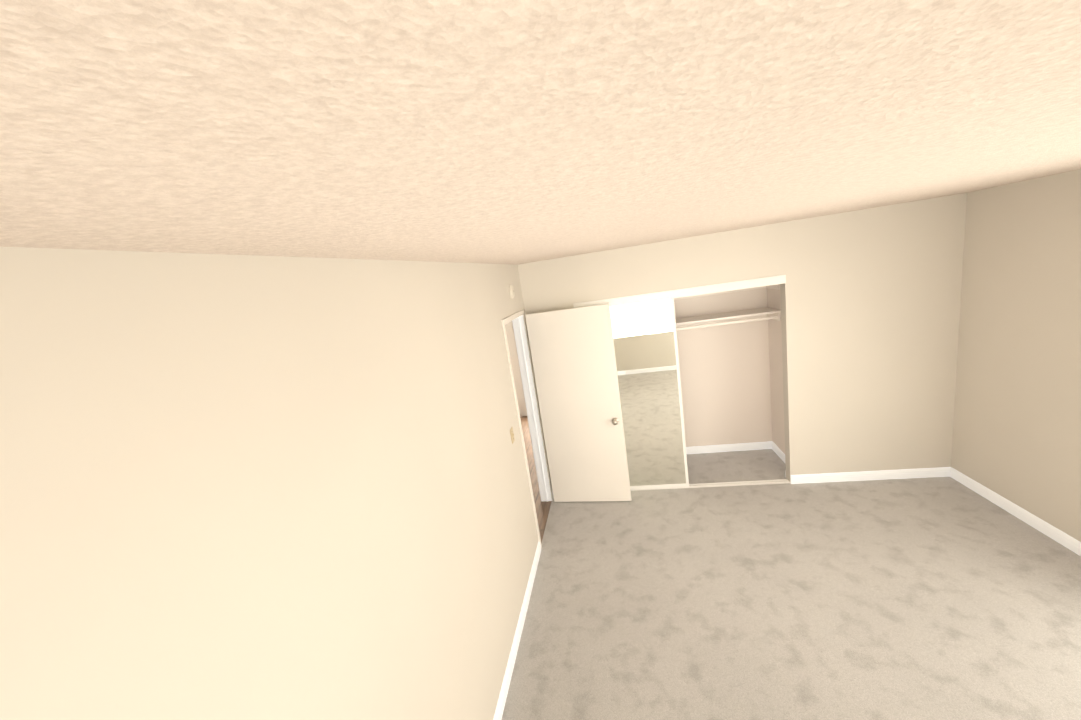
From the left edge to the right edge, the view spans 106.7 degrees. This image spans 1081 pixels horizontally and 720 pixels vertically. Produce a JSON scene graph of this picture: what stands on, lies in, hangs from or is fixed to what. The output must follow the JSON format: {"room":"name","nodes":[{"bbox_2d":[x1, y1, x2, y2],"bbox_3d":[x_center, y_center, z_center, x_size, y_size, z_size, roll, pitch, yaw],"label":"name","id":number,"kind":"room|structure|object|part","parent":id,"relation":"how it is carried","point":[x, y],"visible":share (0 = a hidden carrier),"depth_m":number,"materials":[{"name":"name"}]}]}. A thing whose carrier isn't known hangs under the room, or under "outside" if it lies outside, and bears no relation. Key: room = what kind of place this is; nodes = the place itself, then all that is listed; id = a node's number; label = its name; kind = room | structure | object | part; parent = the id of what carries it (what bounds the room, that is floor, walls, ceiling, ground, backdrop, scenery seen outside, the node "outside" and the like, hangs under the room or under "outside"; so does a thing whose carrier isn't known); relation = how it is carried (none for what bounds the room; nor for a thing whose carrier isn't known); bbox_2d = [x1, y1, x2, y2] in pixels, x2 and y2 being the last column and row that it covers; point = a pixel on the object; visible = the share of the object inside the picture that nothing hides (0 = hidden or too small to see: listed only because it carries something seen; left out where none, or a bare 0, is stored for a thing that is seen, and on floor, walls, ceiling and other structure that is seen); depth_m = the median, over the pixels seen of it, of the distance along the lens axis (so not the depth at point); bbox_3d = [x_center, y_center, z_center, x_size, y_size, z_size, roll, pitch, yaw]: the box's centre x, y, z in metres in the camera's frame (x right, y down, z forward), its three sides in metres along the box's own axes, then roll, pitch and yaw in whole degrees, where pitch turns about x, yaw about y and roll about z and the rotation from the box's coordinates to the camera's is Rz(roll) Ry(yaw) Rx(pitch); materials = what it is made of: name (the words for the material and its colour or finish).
{"room":"empty bedroom","nodes":[
{"label":"empty bedroom","id":0,"kind":"room"},
{"bbox_2d":[0,247,551,719],"bbox_3d":[-0.494,0.829,1.881,0.110,2.530,4.936,-6,12,11],"label":"wall","id":1,"kind":"structure","parent":0,"point":[242,487],"depth_m":0.96,"materials":[{"name":"paint"}]},
{"bbox_2d":[509,285,514,298],"bbox_3d":[-0.252,-0.612,3.595,0.034,0.122,0.122,-6,12,11],"label":"detector","id":2,"kind":"object","parent":1,"relation":"attached to","point":[511,291],"visible":1,"depth_m":3.56,"materials":[{"name":"beige plastic"}]},
{"bbox_2d":[510,427,514,443],"bbox_3d":[-0.214,0.587,3.136,0.017,0.116,0.072,-6,12,11],"label":"light switch","id":3,"kind":"object","parent":1,"relation":"attached to","point":[512,435],"visible":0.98,"depth_m":3.13,"materials":[{"name":"brown plastic"}]},
{"bbox_2d":[493,541,540,719],"bbox_3d":[-0.319,2.092,1.726,0.013,0.092,3.916,-6,12,11],"label":"baseboard","id":4,"kind":"structure","parent":1,"relation":"attached to","point":[500,706],"depth_m":2.66,"materials":[{"name":"white wood"}]},
{"bbox_2d":[501,309,552,547],"bbox_3d":[-0.145,0.608,3.822,0.134,2.089,0.837,-6,12,11],"label":"door frame","id":5,"kind":"structure","parent":1,"relation":"attached to","point":[529,394],"depth_m":4.12,"materials":[{"name":"white wood"}]},
{"bbox_2d":[525,304,631,501],"bbox_3d":[0.395,0.499,4.044,0.838,2.030,0.173,-6,12,14],"label":"door","id":6,"kind":"structure","parent":1,"relation":"in","point":[574,366],"depth_m":4.01,"materials":[{"name":"paint"}]},
{"bbox_3d":[0.741,0.594,3.987,0.066,0.066,0.173,-6,12,14],"label":"knob","id":7,"kind":"part","parent":6,"relation":"part of","materials":[{"name":"silver metal"}]},
{"bbox_2d":[505,321,526,416],"bbox_3d":[-0.164,-0.260,6.973,0.900,2.530,0.100,-6,12,11],"label":"wall","id":8,"kind":"structure","parent":0,"point":[515,367],"depth_m":7.05,"materials":[{"name":"paint"}]},
{"bbox_2d":[520,416,551,542],"bbox_3d":[-1.901,1.754,4.918,4.200,0.050,5.500,-6,12,11],"label":"floor","id":9,"kind":"structure","parent":0,"point":[542,509],"depth_m":4.74,"materials":[{"name":"laminate"}]},
{"bbox_2d":[0,0,1080,264],"bbox_3d":[1.295,-0.750,1.690,4.020,0.080,5.840,-6,12,11],"label":"ceiling","id":10,"kind":"structure","parent":0,"point":[516,132],"depth_m":0.42,"materials":[{"name":"beige paint"}]},
{"bbox_2d":[674,288,784,453],"bbox_3d":[1.464,0.010,4.443,2.270,2.530,0.764,-6,12,11],"label":"wall","id":11,"kind":"structure","parent":0,"point":[731,377],"depth_m":4.66,"materials":[{"name":"paint"}]},
{"bbox_2d":[674,284,779,299],"bbox_3d":[1.383,-0.686,4.424,2.170,0.110,0.360,-6,12,11],"label":"closet door track","id":12,"kind":"object","parent":11,"relation":"attached to","point":[777,286],"visible":0.1,"depth_m":4.45,"materials":[{"name":"metal"}]},
{"bbox_2d":[686,441,768,453],"bbox_3d":[1.691,1.126,4.968,2.170,0.092,0.013,-6,12,11],"label":"baseboard","id":13,"kind":"structure","parent":11,"relation":"attached to","point":[755,445],"depth_m":4.85,"materials":[{"name":"white wood"}]},
{"bbox_2d":[676,307,780,330],"bbox_3d":[1.449,-0.251,4.513,2.170,0.359,0.360,-6,12,11],"label":"closet shelf","id":14,"kind":"object","parent":11,"relation":"attached to","point":[734,317],"visible":0.35,"depth_m":4.30,"materials":[{"name":"paint"}]},
{"bbox_2d":[769,441,784,462],"bbox_3d":[2.686,1.086,4.424,0.013,0.092,0.644,-6,12,11],"label":"baseboard","id":15,"kind":"structure","parent":11,"relation":"attached to","point":[772,445],"depth_m":4.63,"materials":[{"name":"white wood"}]},
{"bbox_2d":[517,193,966,480],"bbox_3d":[1.819,0.058,3.941,4.020,2.530,0.110,-6,12,11],"label":"wall","id":16,"kind":"structure","parent":0,"point":[870,307],"depth_m":3.67,"materials":[{"name":"paint"}]},
{"bbox_2d":[573,275,785,307],"bbox_3d":[1.279,-0.635,3.856,1.930,0.077,0.091,-6,12,11],"label":"trim","id":17,"kind":"structure","parent":16,"relation":"attached to","point":[721,287],"depth_m":3.79,"materials":[{"name":"white wood"}]},
{"bbox_2d":[630,479,789,490],"bbox_3d":[1.575,1.329,4.260,1.926,0.010,0.076,-6,12,11],"label":"trim","id":18,"kind":"structure","parent":16,"relation":"attached to","point":[757,482],"depth_m":4.18,"materials":[{"name":"white wood"}]},
{"bbox_2d":[790,467,948,483],"bbox_3d":[3.163,1.121,3.897,1.354,0.092,0.013,-6,12,11],"label":"baseboard","id":19,"kind":"structure","parent":16,"relation":"attached to","point":[940,471],"depth_m":3.89,"materials":[{"name":"white wood"}]},
{"bbox_2d":[502,449,1080,719],"bbox_3d":[1.676,1.765,2.204,3.800,0.050,5.620,-6,12,11],"label":"floor carpet","id":20,"kind":"object","parent":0,"point":[940,598],"visible":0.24,"depth_m":2.66,"materials":[{"name":"beige carpet"}]},
{"bbox_2d":[610,298,688,488],"bbox_3d":[0.951,0.404,4.132,0.954,2.011,0.022,-6,12,11],"label":"mirrored closet door","id":21,"kind":"structure","parent":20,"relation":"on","point":[646,352],"depth_m":4.08,"materials":[{"name":"white mirror"}]},
{"bbox_2d":[951,169,1080,541],"bbox_3d":[3.322,0.401,1.146,0.110,2.530,4.936,-6,12,11],"label":"wall","id":22,"kind":"structure","parent":0,"point":[1016,439],"depth_m":2.96,"materials":[{"name":"paint"}]},
{"bbox_2d":[949,467,1080,555],"bbox_3d":[3.451,1.576,1.452,0.013,0.092,4.826,-6,12,11],"label":"baseboard","id":23,"kind":"structure","parent":22,"relation":"attached to","point":[1051,531],"depth_m":3.12,"materials":[{"name":"white wood"}]}
]}

